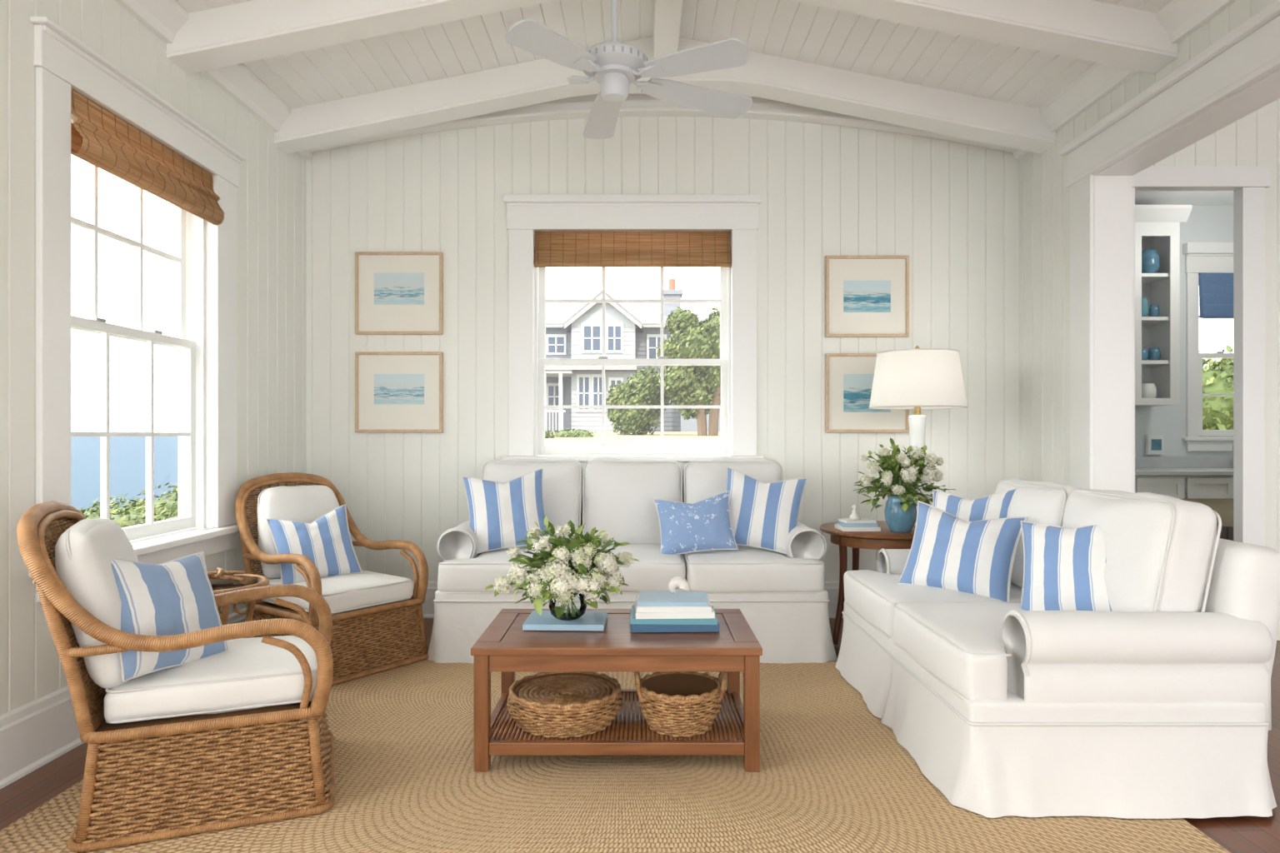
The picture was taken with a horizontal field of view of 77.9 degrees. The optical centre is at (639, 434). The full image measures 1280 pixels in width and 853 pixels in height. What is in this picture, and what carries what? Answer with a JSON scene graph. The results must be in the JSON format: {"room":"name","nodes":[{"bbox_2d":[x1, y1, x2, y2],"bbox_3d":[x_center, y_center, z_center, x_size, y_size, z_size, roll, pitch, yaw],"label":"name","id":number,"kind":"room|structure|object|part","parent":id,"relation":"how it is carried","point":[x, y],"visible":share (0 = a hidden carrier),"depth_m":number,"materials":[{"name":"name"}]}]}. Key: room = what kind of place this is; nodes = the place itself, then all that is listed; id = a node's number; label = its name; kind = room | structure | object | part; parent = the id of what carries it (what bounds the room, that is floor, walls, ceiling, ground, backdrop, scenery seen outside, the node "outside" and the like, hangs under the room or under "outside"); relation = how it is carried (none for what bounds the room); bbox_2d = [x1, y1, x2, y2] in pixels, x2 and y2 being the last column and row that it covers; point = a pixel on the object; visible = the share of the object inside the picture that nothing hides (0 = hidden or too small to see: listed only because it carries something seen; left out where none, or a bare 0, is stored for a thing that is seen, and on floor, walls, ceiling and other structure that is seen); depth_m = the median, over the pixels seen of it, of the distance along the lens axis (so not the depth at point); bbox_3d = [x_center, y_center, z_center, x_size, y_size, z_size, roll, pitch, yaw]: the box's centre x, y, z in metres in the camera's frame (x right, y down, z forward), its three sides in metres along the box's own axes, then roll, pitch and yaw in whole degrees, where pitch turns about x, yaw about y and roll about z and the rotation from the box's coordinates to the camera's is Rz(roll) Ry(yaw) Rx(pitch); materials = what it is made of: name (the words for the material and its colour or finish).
{"room":"living room","nodes":[
{"label":"living room","id":0,"kind":"room"},
{"bbox_2d":[0,0,306,715],"bbox_3d":[-2.225,-0.390,0.835,0.050,3.180,8.870,0,0,0],"label":"wall","id":1,"kind":"structure","parent":0,"point":[272,191],"depth_m":3.38,"materials":[{"name":"wood"}]},
{"bbox_2d":[0,607,247,789],"bbox_3d":[-2.182,1.083,0.810,0.036,0.235,8.820,0,0,0],"label":"baseboard","id":2,"kind":"structure","parent":1,"relation":"attached to","point":[39,732],"depth_m":2.86,"materials":[{"name":"white paint"}]},
{"bbox_2d":[27,16,250,602],"bbox_3d":[-2.160,-0.450,3.580,0.080,2.120,1.480,0,0,0],"label":"window frame","id":3,"kind":"structure","parent":1,"relation":"attached to","point":[63,62],"depth_m":3.09,"materials":[{"name":"white paint"}]},
{"bbox_2d":[70,88,213,546],"bbox_3d":[-2.305,-0.422,3.555,0.210,1.875,1.090,0,0,0],"label":"window","id":4,"kind":"structure","parent":1,"relation":"in","point":[199,232],"depth_m":4.02,"materials":[{"name":"white paint"}]},
{"bbox_2d":[88,317,162,334],"bbox_3d":[-2.300,-0.487,3.555,0.040,0.015,0.460,0,0,0],"label":"sash lock","id":5,"kind":"object","parent":4,"relation":"attached to","point":[99,319],"visible":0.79,"depth_m":3.37,"materials":[{"name":"metal"}]},
{"bbox_3d":[-2.348,-0.887,3.555,0.035,0.895,1.026,0,0,0],"label":"upper sash","id":6,"kind":"part","parent":4,"relation":"part of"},
{"bbox_3d":[-2.297,-0.003,3.555,0.035,0.955,1.026,0,0,0],"label":"lower sash","id":7,"kind":"part","parent":4,"relation":"part of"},
{"bbox_2d":[70,89,224,225],"bbox_3d":[-2.196,-1.207,3.555,0.129,0.264,1.026,0,0,0],"label":"window shade","id":8,"kind":"object","parent":4,"relation":"attached to","point":[89,145],"visible":0.95,"depth_m":3.43,"materials":[{"name":"wicker"}]},
{"bbox_2d":[115,0,1236,159],"bbox_3d":[0.150,-1.895,0.810,4.700,0.150,8.820,0,0,0],"label":"trim","id":9,"kind":"structure","parent":1,"relation":"attached to","point":[1179,18],"depth_m":4.15,"materials":[{"name":"wood"}]},
{"bbox_2d":[0,618,1279,852],"bbox_3d":[2.450,1.240,1.900,9.500,0.080,11.000,0,0,0],"label":"floor","id":10,"kind":"structure","parent":0,"point":[1244,834],"depth_m":2.65,"materials":[{"name":"brown wood"}]},
{"bbox_2d":[0,660,1230,852],"bbox_3d":[-0.120,1.194,2.620,3.620,0.012,3.219,0,0,0],"label":"sisal rug","id":11,"kind":"object","parent":10,"relation":"on","point":[832,777],"visible":0.48,"depth_m":2.57,"materials":[{"name":"wicker"}]},
{"bbox_2d":[16,500,334,852],"bbox_3d":[-1.494,0.700,2.655,0.876,0.973,0.710,0,0,-21],"label":"wicker armchair","id":12,"kind":"object","parent":11,"relation":"on","point":[239,736],"visible":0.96,"depth_m":2.40,"materials":[{"name":"wicker"}]},
{"bbox_2d":[52,517,135,688],"bbox_3d":[-1.724,0.526,2.562,0.227,0.504,0.484,0,0,-21],"label":"cushion","id":13,"kind":"object","parent":12,"relation":"on","point":[81,552],"depth_m":2.37,"materials":[{"name":"fabric"}]},
{"bbox_2d":[105,551,229,682],"bbox_3d":[-1.542,0.575,2.584,0.205,0.407,0.443,0,0,19],"label":"throw pillow","id":14,"kind":"object","parent":12,"relation":"on","point":[176,597],"visible":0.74,"depth_m":2.52,"materials":[{"name":"blue fabric"}]},
{"bbox_2d":[103,635,317,724],"bbox_3d":[-1.406,0.809,2.688,0.605,0.150,0.548,0,0,-21],"label":"seat cushion","id":15,"kind":"object","parent":12,"relation":"on","point":[252,677],"depth_m":2.47,"materials":[{"name":"fabric"}]},
{"bbox_2d":[209,574,269,639],"bbox_3d":[-1.850,0.907,3.420,0.450,0.542,0.450,0,0,0],"label":"side table","id":16,"kind":"object","parent":11,"relation":"on","point":[218,586],"visible":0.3,"depth_m":3.46,"materials":[{"name":"wood"}]},
{"bbox_2d":[206,567,244,581],"bbox_3d":[-1.838,0.607,3.435,0.239,0.057,0.173,0,0,0],"label":"ornament","id":17,"kind":"object","parent":16,"relation":"on","point":[220,574],"visible":0.7,"depth_m":3.43,"materials":[{"name":"wood"}]},
{"bbox_3d":[-1.850,0.645,3.420,0.408,0.008,0.408,0,0,0],"label":"glass","id":18,"kind":"part","parent":16,"relation":"part of","materials":[{"name":"brown"}]},
{"bbox_2d":[235,472,428,685],"bbox_3d":[-1.655,0.700,4.190,0.876,0.973,0.710,0,0,37],"label":"wicker armchair","id":19,"kind":"object","parent":11,"relation":"on","point":[378,622],"visible":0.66,"depth_m":4.08,"materials":[{"name":"wicker"}]},
{"bbox_2d":[255,484,338,579],"bbox_3d":[-1.855,0.528,4.341,0.232,0.497,0.480,0,0,37],"label":"cushion","id":20,"kind":"object","parent":19,"relation":"on","point":[307,503],"depth_m":4.24,"materials":[{"name":"fabric"}]},
{"bbox_2d":[265,504,362,584],"bbox_3d":[-1.688,0.580,4.118,0.443,0.413,0.180,0,0,-40],"label":"throw pillow","id":21,"kind":"object","parent":19,"relation":"on","point":[327,541],"visible":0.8,"depth_m":4.08,"materials":[{"name":"blue fabric"}]},
{"bbox_2d":[262,570,413,614],"bbox_3d":[-1.580,0.809,4.134,0.603,0.147,0.546,0,0,37],"label":"seat cushion","id":22,"kind":"object","parent":19,"relation":"on","point":[366,592],"depth_m":3.99,"materials":[{"name":"fabric"}]},
{"bbox_2d":[470,609,762,771],"bbox_3d":[-0.082,0.968,3.090,1.024,0.440,0.630,0,0,0],"label":"coffee table","id":23,"kind":"object","parent":11,"relation":"on","point":[503,647],"visible":0.8,"depth_m":2.80,"materials":[{"name":"brown wood"}]},
{"bbox_2d":[506,671,623,738],"bbox_3d":[-0.285,1.022,3.020,0.443,0.133,0.442,0,0,13],"label":"wicker basket","id":24,"kind":"object","parent":23,"relation":"on","point":[552,704],"visible":0.99,"depth_m":2.91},
{"bbox_2d":[515,675,614,704],"bbox_3d":[-0.285,0.990,3.020,0.398,0.033,0.398,0,0,0],"label":"lid","id":25,"kind":"object","parent":24,"relation":"on","point":[546,689],"depth_m":3.05,"materials":[{"name":"wicker"}]},
{"bbox_2d":[522,610,608,630],"bbox_3d":[-0.290,0.736,3.140,0.317,0.022,0.249,0,0,0],"label":"book","id":26,"kind":"object","parent":23,"relation":"on","point":[591,620],"visible":0.96,"depth_m":3.06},
{"bbox_2d":[485,515,639,620],"bbox_3d":[-0.281,0.521,3.152,0.529,0.406,0.548,0,0,26],"label":"hydrangea vase","id":27,"kind":"object","parent":26,"relation":"on","point":[564,568],"visible":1,"depth_m":3.02,"materials":[{"name":"clear glass"}]},
{"bbox_2d":[548,593,587,620],"bbox_3d":[-0.285,0.665,3.130,0.152,0.118,0.152,0,0,0],"label":"glass bowl","id":28,"kind":"object","parent":27,"relation":"on","point":[574,615],"depth_m":3.15,"materials":[{"name":"clear"}]},
{"bbox_2d":[490,692,743,740],"bbox_3d":[-0.084,1.099,3.090,0.937,0.015,0.546,0,0,0],"label":"slatted shelf","id":29,"kind":"object","parent":23,"relation":"attached to","point":[502,723],"depth_m":2.96,"materials":[{"name":"brown wood"}]},
{"bbox_2d":[630,590,719,632],"bbox_3d":[0.130,0.692,3.120,0.342,0.109,0.260,0,0,0],"label":"book stack","id":30,"kind":"object","parent":23,"relation":"on","point":[652,612],"visible":1,"depth_m":3.01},
{"bbox_2d":[668,576,689,593],"bbox_3d":[0.151,0.582,3.071,0.084,0.068,0.058,0,0,0],"label":"shell","id":31,"kind":"object","parent":30,"relation":"on","point":[677,582],"visible":1,"depth_m":3.05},
{"bbox_2d":[634,671,726,737],"bbox_3d":[0.151,0.982,2.965,0.339,0.213,0.313,0,0,0],"label":"wicker basket","id":32,"kind":"object","parent":23,"relation":"on","point":[673,704],"visible":0.98,"depth_m":2.87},
{"bbox_2d":[835,480,1279,819],"bbox_3d":[1.547,0.696,3.286,1.126,0.975,1.693,0,0,0],"label":"sofa","id":33,"kind":"object","parent":11,"relation":"on","point":[1157,705],"visible":0.84,"depth_m":2.52,"materials":[{"name":"white fabric"}]},
{"bbox_3d":[1.613,0.758,3.995,0.785,0.367,0.190,0,0,0],"label":"arm","id":34,"kind":"part","parent":33,"relation":"part of","materials":[{"name":"white fabric"}]},
{"bbox_2d":[843,570,1022,639],"bbox_3d":[1.415,0.781,3.677,0.774,0.232,0.778,0,0,0],"label":"seat cushion","id":35,"kind":"object","parent":33,"relation":"on","point":[870,597],"depth_m":3.51,"materials":[{"name":"white fabric"}]},
{"bbox_2d":[892,601,1031,700],"bbox_3d":[1.415,0.780,2.903,0.779,0.228,0.777,0,0,0],"label":"seat cushion","id":36,"kind":"object","parent":33,"relation":"on","point":[960,651],"depth_m":2.73,"materials":[{"name":"white fabric"}]},
{"bbox_2d":[897,500,1028,602],"bbox_3d":[1.419,0.515,3.499,0.493,0.415,0.229,0,0,43],"label":"throw pillow","id":37,"kind":"object","parent":33,"relation":"on","point":[947,551],"visible":0.93,"depth_m":3.43,"materials":[{"name":"blue fabric"}]},
{"bbox_2d":[932,489,1014,521],"bbox_3d":[1.570,0.460,3.770,0.440,0.428,0.198,0,0,45],"label":"throw pillow","id":38,"kind":"object","parent":33,"relation":"on","point":[996,506],"visible":0.34,"depth_m":3.73,"materials":[{"name":"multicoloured fabric"}]},
{"bbox_2d":[994,480,1082,589],"bbox_3d":[1.817,0.476,3.626,0.316,0.530,0.671,0,0,0],"label":"cushion","id":39,"kind":"object","parent":33,"relation":"on","point":[1044,502],"depth_m":3.48,"materials":[{"name":"white fabric"}]},
{"bbox_3d":[1.515,0.900,3.290,0.942,0.116,1.581,0,0,0],"label":"seat","id":40,"kind":"part","parent":33,"relation":"part of","materials":[{"name":"white fabric"}]},
{"bbox_2d":[1020,520,1114,612],"bbox_3d":[1.629,0.510,2.969,0.443,0.435,0.209,0,0,44],"label":"throw pillow","id":41,"kind":"object","parent":33,"relation":"on","point":[1062,567],"visible":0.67,"depth_m":2.94,"materials":[{"name":"blue fabric"}]},
{"bbox_3d":[1.613,0.758,2.585,0.785,0.367,0.190,0,0,0],"label":"arm","id":42,"kind":"part","parent":33,"relation":"part of","materials":[{"name":"white fabric"}]},
{"bbox_2d":[1061,488,1221,612],"bbox_3d":[1.811,0.476,2.955,0.309,0.534,0.679,0,0,0],"label":"cushion","id":43,"kind":"object","parent":33,"relation":"on","point":[1159,553],"depth_m":2.67,"materials":[{"name":"white fabric"}]},
{"bbox_3d":[1.987,0.641,3.290,0.243,0.568,1.515,0,0,0],"label":"frame","id":44,"kind":"part","parent":33,"relation":"part of","materials":[{"name":"white fabric"}]},
{"bbox_2d":[425,457,837,663],"bbox_3d":[-0.049,0.667,4.647,2.222,1.058,1.095,0,0,0],"label":"sofa","id":45,"kind":"object","parent":10,"relation":"on","point":[783,599],"visible":0.53,"depth_m":4.18,"materials":[{"name":"white fabric"}]},
{"bbox_3d":[-1.000,0.705,4.690,0.211,0.396,0.780,0,0,0],"label":"arm","id":46,"kind":"part","parent":45,"relation":"part of","materials":[{"name":"white fabric"}]},
{"bbox_2d":[437,546,540,594],"bbox_3d":[-0.703,0.757,4.541,0.740,0.226,0.787,0,0,0],"label":"seat cushion","id":47,"kind":"object","parent":45,"relation":"on","point":[460,571],"depth_m":4.17,"materials":[{"name":"white fabric"}]},
{"bbox_2d":[462,468,549,554],"bbox_3d":[-0.759,0.435,4.517,0.506,0.482,0.208,0,0,-10],"label":"throw pillow","id":48,"kind":"object","parent":45,"relation":"on","point":[501,514],"visible":0.88,"depth_m":4.46,"materials":[{"name":"blue fabric"}]},
{"bbox_2d":[482,458,583,539],"bbox_3d":[-0.658,0.432,4.864,0.622,0.574,0.304,0,0,0],"label":"cushion","id":49,"kind":"object","parent":45,"relation":"on","point":[562,479],"depth_m":4.77,"materials":[{"name":"white fabric"}]},
{"bbox_3d":[-0.045,0.870,4.645,2.081,0.101,0.951,0,0,0],"label":"seat","id":50,"kind":"part","parent":45,"relation":"part of","materials":[{"name":"white fabric"}]},
{"bbox_2d":[582,458,682,544],"bbox_3d":[-0.042,0.427,4.866,0.610,0.572,0.313,0,0,0],"label":"cushion","id":51,"kind":"object","parent":45,"relation":"on","point":[619,495],"depth_m":4.75,"materials":[{"name":"white fabric"}]},
{"bbox_2d":[582,545,684,594],"bbox_3d":[-0.046,0.757,4.544,0.578,0.226,0.782,0,0,0],"label":"seat cushion","id":52,"kind":"object","parent":45,"relation":"on","point":[654,571],"depth_m":4.16,"materials":[{"name":"white fabric"}]},
{"bbox_2d":[654,490,738,554],"bbox_3d":[0.310,0.500,4.438,0.471,0.368,0.184,0,0,3],"label":"throw pillow","id":53,"kind":"object","parent":45,"relation":"on","point":[705,524],"visible":0.98,"depth_m":4.38,"materials":[{"name":"blue fabric"}]},
{"bbox_2d":[682,457,783,504],"bbox_3d":[0.569,0.428,4.862,0.618,0.579,0.312,0,0,0],"label":"cushion","id":54,"kind":"object","parent":45,"relation":"on","point":[702,480],"depth_m":4.78,"materials":[{"name":"white fabric"}]},
{"bbox_2d":[681,545,824,594],"bbox_3d":[0.614,0.759,4.543,0.739,0.230,0.792,0,0,0],"label":"seat cushion","id":55,"kind":"object","parent":45,"relation":"on","point":[746,570],"depth_m":4.16,"materials":[{"name":"white fabric"}]},
{"bbox_2d":[725,467,807,554],"bbox_3d":[0.689,0.435,4.517,0.523,0.495,0.208,0,0,11],"label":"throw pillow","id":56,"kind":"object","parent":45,"relation":"on","point":[762,515],"visible":0.82,"depth_m":4.46,"materials":[{"name":"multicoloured fabric"}]},
{"bbox_3d":[0.910,0.705,4.690,0.211,0.396,0.780,0,0,0],"label":"arm","id":57,"kind":"part","parent":45,"relation":"part of","materials":[{"name":"white fabric"}]},
{"bbox_2d":[820,520,915,644],"bbox_3d":[1.430,0.867,4.620,0.744,0.653,0.744,0,0,0],"label":"round side table","id":58,"kind":"object","parent":10,"relation":"on","point":[885,539],"visible":0.37,"depth_m":4.45,"materials":[{"name":"brown wood"}]},
{"bbox_2d":[835,518,880,531],"bbox_3d":[1.235,0.510,4.500,0.218,0.059,0.180,0,0,0],"label":"book stack","id":59,"kind":"object","parent":58,"relation":"on","point":[843,524],"visible":1,"depth_m":4.42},
{"bbox_2d":[848,504,860,519],"bbox_3d":[1.220,0.438,4.500,0.070,0.085,0.070,0,0,0],"label":"shell ornament","id":60,"kind":"object","parent":59,"relation":"on","point":[854,516],"visible":1,"depth_m":4.49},
{"bbox_2d":[853,437,954,532],"bbox_3d":[1.464,0.277,4.420,0.549,0.524,0.464,0,0,0],"label":"flower vase","id":61,"kind":"object","parent":58,"relation":"on","point":[900,511],"visible":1,"depth_m":4.35,"materials":[{"name":"blue ceramic"}]},
{"bbox_2d":[868,345,968,525],"bbox_3d":[1.660,0.002,4.740,0.563,1.075,0.563,0,0,0],"label":"table lamp","id":62,"kind":"object","parent":58,"relation":"on","point":[917,379],"visible":0.83,"depth_m":4.54,"materials":[{"name":"fabric"}]},
{"bbox_3d":[1.660,-0.324,4.740,0.329,0.425,0.329,0,0,45],"label":"stem and finial","id":63,"kind":"part","parent":62,"relation":"part of","materials":[{"name":"gold metal"}]},
{"bbox_3d":[1.660,-0.327,4.740,0.563,0.333,0.563,0,0,0],"label":"lamp shade","id":64,"kind":"part","parent":62,"relation":"part of","materials":[{"name":"white fabric"}]},
{"bbox_2d":[1135,444,1233,540],"bbox_3d":[5.370,0.593,6.910,3.380,1.214,0.660,0,0,0],"label":"base cabinet","id":65,"kind":"object","parent":10,"relation":"on","point":[1167,477],"visible":0.16,"depth_m":6.62,"materials":[{"name":"paint"}]},
{"bbox_2d":[1135,456,1233,475],"bbox_3d":[5.300,0.270,6.910,3.240,0.139,0.660,0,0,0],"label":"countertop","id":66,"kind":"structure","parent":65,"relation":"on","point":[1144,466],"depth_m":7.22,"materials":[{"name":"stone"}]},
{"bbox_2d":[1145,435,1164,454],"bbox_3d":[4.695,0.090,7.215,0.150,0.180,0.041,0,0,0],"label":"framed picture","id":67,"kind":"object","parent":66,"relation":"on","point":[1154,443],"visible":1,"depth_m":7.20,"materials":[{"name":"white paper"}]},
{"bbox_2d":[306,116,1019,581],"bbox_3d":[0.150,-0.615,5.245,4.800,3.630,0.050,0,0,0],"label":"wall","id":68,"kind":"structure","parent":0,"point":[951,207],"depth_m":5.22,"materials":[{"name":"wood"}]},
{"bbox_2d":[355,251,443,334],"bbox_3d":[-1.583,-0.930,5.202,0.571,0.540,0.033,0,0,0],"label":"framed piece","id":69,"kind":"object","parent":68,"relation":"attached to","point":[397,292],"visible":1,"depth_m":5.20,"materials":[{"name":"paper"}]},
{"bbox_2d":[374,272,424,304],"bbox_3d":[-1.583,-0.960,5.200,0.330,0.210,0.001,0,0,0],"label":"artwork","id":70,"kind":"object","parent":69,"relation":"attached to","point":[390,288],"depth_m":5.20},
{"bbox_2d":[355,351,443,432],"bbox_3d":[-1.583,-0.280,5.202,0.571,0.528,0.033,0,0,0],"label":"framed piece","id":71,"kind":"object","parent":68,"relation":"attached to","point":[396,392],"visible":1,"depth_m":5.20,"materials":[{"name":"paper"}]},
{"bbox_2d":[374,374,424,404],"bbox_3d":[-1.583,-0.300,5.200,0.330,0.200,0.001,0,0,0],"label":"artwork","id":72,"kind":"object","parent":71,"relation":"attached to","point":[388,388],"depth_m":5.20},
{"bbox_2d":[411,581,844,618],"bbox_3d":[0.150,1.083,5.202,4.640,0.235,0.036,0,0,0],"label":"baseboard","id":73,"kind":"structure","parent":68,"relation":"attached to","point":[832,587],"depth_m":5.20,"materials":[{"name":"white paint"}]},
{"bbox_2d":[500,194,764,470],"bbox_3d":[-0.048,-0.650,5.185,1.714,1.840,0.070,0,0,0],"label":"window frame","id":74,"kind":"structure","parent":68,"relation":"attached to","point":[526,213],"depth_m":5.20,"materials":[{"name":"white paint"}]},
{"bbox_2d":[533,230,732,456],"bbox_3d":[-0.048,-0.598,5.325,1.344,1.545,0.210,0,0,0],"label":"window","id":75,"kind":"structure","parent":68,"relation":"in","point":[542,449],"depth_m":5.30,"materials":[{"name":"white paint"}]},
{"bbox_2d":[534,231,730,267],"bbox_3d":[-0.048,-1.229,5.244,1.294,0.240,0.082,0,0,0],"label":"window shade","id":76,"kind":"object","parent":75,"relation":"attached to","point":[552,249],"visible":1,"depth_m":5.23,"materials":[{"name":"wicker"}]},
{"bbox_3d":[-0.048,-0.907,5.367,1.280,0.875,0.035,0,0,0],"label":"upper sash","id":77,"kind":"part","parent":75,"relation":"part of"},
{"bbox_2d":[598,356,667,359],"bbox_3d":[-0.048,-0.517,5.320,0.460,0.015,0.040,0,0,0],"label":"sash lock","id":78,"kind":"object","parent":75,"relation":"attached to","point":[599,357],"visible":1,"depth_m":5.30,"materials":[{"name":"metal"}]},
{"bbox_2d":[308,93,1018,153],"bbox_3d":[0.150,-2.130,5.168,4.706,0.560,0.100,0,0,0],"label":"trim","id":79,"kind":"structure","parent":68,"relation":"attached to","point":[636,104],"depth_m":5.13,"materials":[{"name":"wood"}]},
{"bbox_2d":[825,255,909,337],"bbox_3d":[1.492,-0.909,5.202,0.544,0.533,0.033,0,0,0],"label":"framed piece","id":80,"kind":"object","parent":68,"relation":"attached to","point":[866,296],"visible":1,"depth_m":5.20,"materials":[{"name":"paper"}]},
{"bbox_2d":[843,280,890,312],"bbox_3d":[1.492,-0.909,5.200,0.310,0.210,0.001,0,0,0],"label":"artwork","id":81,"kind":"object","parent":80,"relation":"attached to","point":[858,296],"depth_m":5.20},
{"bbox_2d":[825,353,909,432],"bbox_3d":[1.492,-0.275,5.202,0.544,0.517,0.033,0,0,0],"label":"framed piece","id":82,"kind":"object","parent":68,"relation":"attached to","point":[848,377],"visible":0.71,"depth_m":5.20,"materials":[{"name":"paper"}]},
{"bbox_2d":[843,374,890,412],"bbox_3d":[1.492,-0.275,5.200,0.310,0.250,0.001,0,0,0],"label":"artwork","id":83,"kind":"object","parent":82,"relation":"attached to","point":[857,387],"depth_m":5.20},
{"bbox_2d":[175,0,1172,109],"bbox_3d":[0.150,-2.198,0.835,4.740,0.524,8.870,0,0,0],"label":"ceiling","id":84,"kind":"structure","parent":0,"point":[785,29],"depth_m":4.43,"materials":[{"name":"white wood"}]},
{"bbox_2d":[505,0,752,139],"bbox_3d":[0.003,-1.959,3.840,1.134,0.795,1.245,0,0,0],"label":"ceiling fan","id":85,"kind":"object","parent":84,"relation":"hanging from","point":[613,64],"depth_m":3.61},
{"bbox_2d":[273,36,1056,153],"bbox_3d":[0.150,-2.088,4.850,4.703,0.665,0.194,0,0,0],"label":"ceiling beam","id":86,"kind":"structure","parent":84,"relation":"attached to","point":[763,76],"depth_m":4.76,"materials":[{"name":"wood"}]},
{"bbox_2d":[653,0,682,58],"bbox_3d":[0.150,-2.322,0.760,0.140,0.165,8.720,0,0,0],"label":"ridge beam","id":87,"kind":"structure","parent":84,"relation":"attached to","point":[667,13],"depth_m":4.34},
{"bbox_2d":[165,0,1179,74],"bbox_3d":[0.150,-2.088,3.765,4.703,0.665,0.184,0,0,0],"label":"ceiling beam","id":88,"kind":"structure","parent":84,"relation":"attached to","point":[1087,30],"depth_m":3.68,"materials":[{"name":"wood"}]},
{"bbox_2d":[1019,0,1275,486],"bbox_3d":[2.525,-0.390,0.835,0.050,3.180,8.870,0,0,0],"label":"wall","id":89,"kind":"structure","parent":0,"point":[1044,197],"depth_m":4.80,"materials":[{"name":"wood"}]},
{"bbox_2d":[1059,0,1279,492],"bbox_3d":[2.566,-0.445,0.505,0.271,3.290,8.210,0,0,0],"label":"trim","id":90,"kind":"structure","parent":89,"relation":"attached to","point":[1237,75],"depth_m":4.34,"materials":[{"name":"white paint"}]},
{"bbox_2d":[1135,205,1233,456],"bbox_3d":[4.950,-0.450,7.300,4.500,3.300,0.100,0,0,0],"label":"wall","id":91,"kind":"structure","parent":0,"point":[1204,223],"depth_m":7.25,"materials":[{"name":"paint"}]},
{"bbox_2d":[1135,205,1192,406],"bbox_3d":[4.200,-1.120,7.025,1.100,1.720,0.430,0,0,0],"label":"upper cabinet","id":92,"kind":"object","parent":91,"relation":"attached to","point":[1157,227],"visible":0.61,"depth_m":6.90,"materials":[{"name":"paint"}]},
{"bbox_2d":[1181,242,1233,451],"bbox_3d":[5.525,-0.800,7.218,1.130,1.900,0.065,0,0,0],"label":"window frame","id":93,"kind":"structure","parent":91,"relation":"attached to","point":[1200,257],"depth_m":7.22,"materials":[{"name":"white paint"}]},
{"bbox_2d":[1198,353,1233,436],"bbox_3d":[5.525,-0.367,7.277,0.826,0.765,0.035,0,0,0],"label":"window","id":94,"kind":"structure","parent":91,"relation":"in","point":[1202,432],"depth_m":7.26,"materials":[{"name":"white paint"}]},
{"bbox_2d":[1199,273,1233,318],"bbox_3d":[5.525,-1.267,7.202,0.849,0.418,0.075,0,0,0],"label":"roman shade","id":95,"kind":"object","parent":91,"relation":"attached to","point":[1216,290],"visible":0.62,"depth_m":7.18,"materials":[{"name":"fabric"}]},
{"bbox_2d":[1135,190,1233,205],"bbox_3d":[4.850,-2.150,1.900,4.700,0.100,11.000,0,0,0],"label":"ceiling","id":96,"kind":"structure","parent":0,"point":[1142,197],"depth_m":7.01,"materials":[{"name":"white paint"}]},
{"bbox_2d":[1151,98,1279,640],"bbox_3d":[4.900,-0.450,4.645,4.400,3.300,0.050,0,0,0],"label":"wall","id":97,"kind":"structure","parent":0,"point":[1253,139],"depth_m":4.62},
{"bbox_2d":[1132,165,1270,546],"bbox_3d":[3.190,-0.180,4.633,0.940,2.760,0.085,0,0,0],"label":"trim","id":98,"kind":"structure","parent":97,"relation":"attached to","point":[1248,184],"depth_m":4.59,"materials":[{"name":"white paint"}]},
{"label":"outside","id":99,"kind":"structure","parent":0,"visible":0},
{"bbox_3d":[-7.175,4.100,6.000,9.650,4.600,24.000,0,0,0],"label":"ground","id":100,"kind":"structure","parent":99,"visible":0},
{"bbox_2d":[77,482,178,528],"bbox_3d":[-4.844,1.295,6.066,3.728,1.770,7.604,0,0,-16],"label":"bush","id":101,"kind":"object","parent":100,"relation":"on","point":[164,509],"visible":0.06,"depth_m":6.30,"materials":[{"name":"green plant"}]},
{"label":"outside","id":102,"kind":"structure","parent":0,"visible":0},
{"bbox_2d":[70,436,178,512],"bbox_3d":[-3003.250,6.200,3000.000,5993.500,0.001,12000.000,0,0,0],"label":"ocean surface","id":103,"kind":"object","parent":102,"point":[127,454],"depth_m":145.43,"materials":[{"name":"liquid"}]},
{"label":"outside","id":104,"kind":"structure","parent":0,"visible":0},
{"bbox_2d":[545,431,1233,526],"bbox_3d":[16.000,2.700,32.800,68.000,7.000,54.400,0,0,0],"label":"ground","id":105,"kind":"structure","parent":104,"point":[1223,507],"depth_m":14.35,"materials":[{"name":"green plant"}]},
{"bbox_2d":[545,428,595,438],"bbox_3d":[-2.020,0.061,17.430,2.567,0.514,1.158,0,0,-42],"label":"bush","id":106,"kind":"object","parent":105,"relation":"on","point":[562,433],"visible":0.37,"depth_m":17.71,"materials":[{"name":"green plant"}]},
{"bbox_2d":[545,279,720,431],"bbox_3d":[-0.800,-2.800,28.850,8.000,5.600,9.100,0,0,0],"label":"neighboring house","id":107,"kind":"structure","parent":105,"relation":"on","point":[578,335],"depth_m":24.80,"materials":[{"name":"wood"}]},
{"bbox_2d":[605,365,673,434],"bbox_3d":[-0.033,-0.844,20.097,1.712,1.936,1.391,0,0,-44],"label":"bush","id":108,"kind":"object","parent":105,"relation":"on","point":[642,389],"visible":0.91,"depth_m":19.73,"materials":[{"name":"green plant"}]},
{"bbox_2d":[655,305,720,435],"bbox_3d":[1.603,-1.557,19.010,2.430,3.325,1.681,0,0,-21],"label":"tree","id":109,"kind":"object","parent":105,"relation":"on","point":[688,385],"visible":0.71,"depth_m":18.73,"materials":[{"name":"green plant"}]},
{"bbox_2d":[1198,345,1233,437],"bbox_3d":[9.312,-0.482,12.137,3.511,2.036,1.971,0,0,-25],"label":"bush","id":110,"kind":"object","parent":105,"relation":"on","point":[1217,378],"visible":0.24,"depth_m":11.53,"materials":[{"name":"green plant"}]}
]}

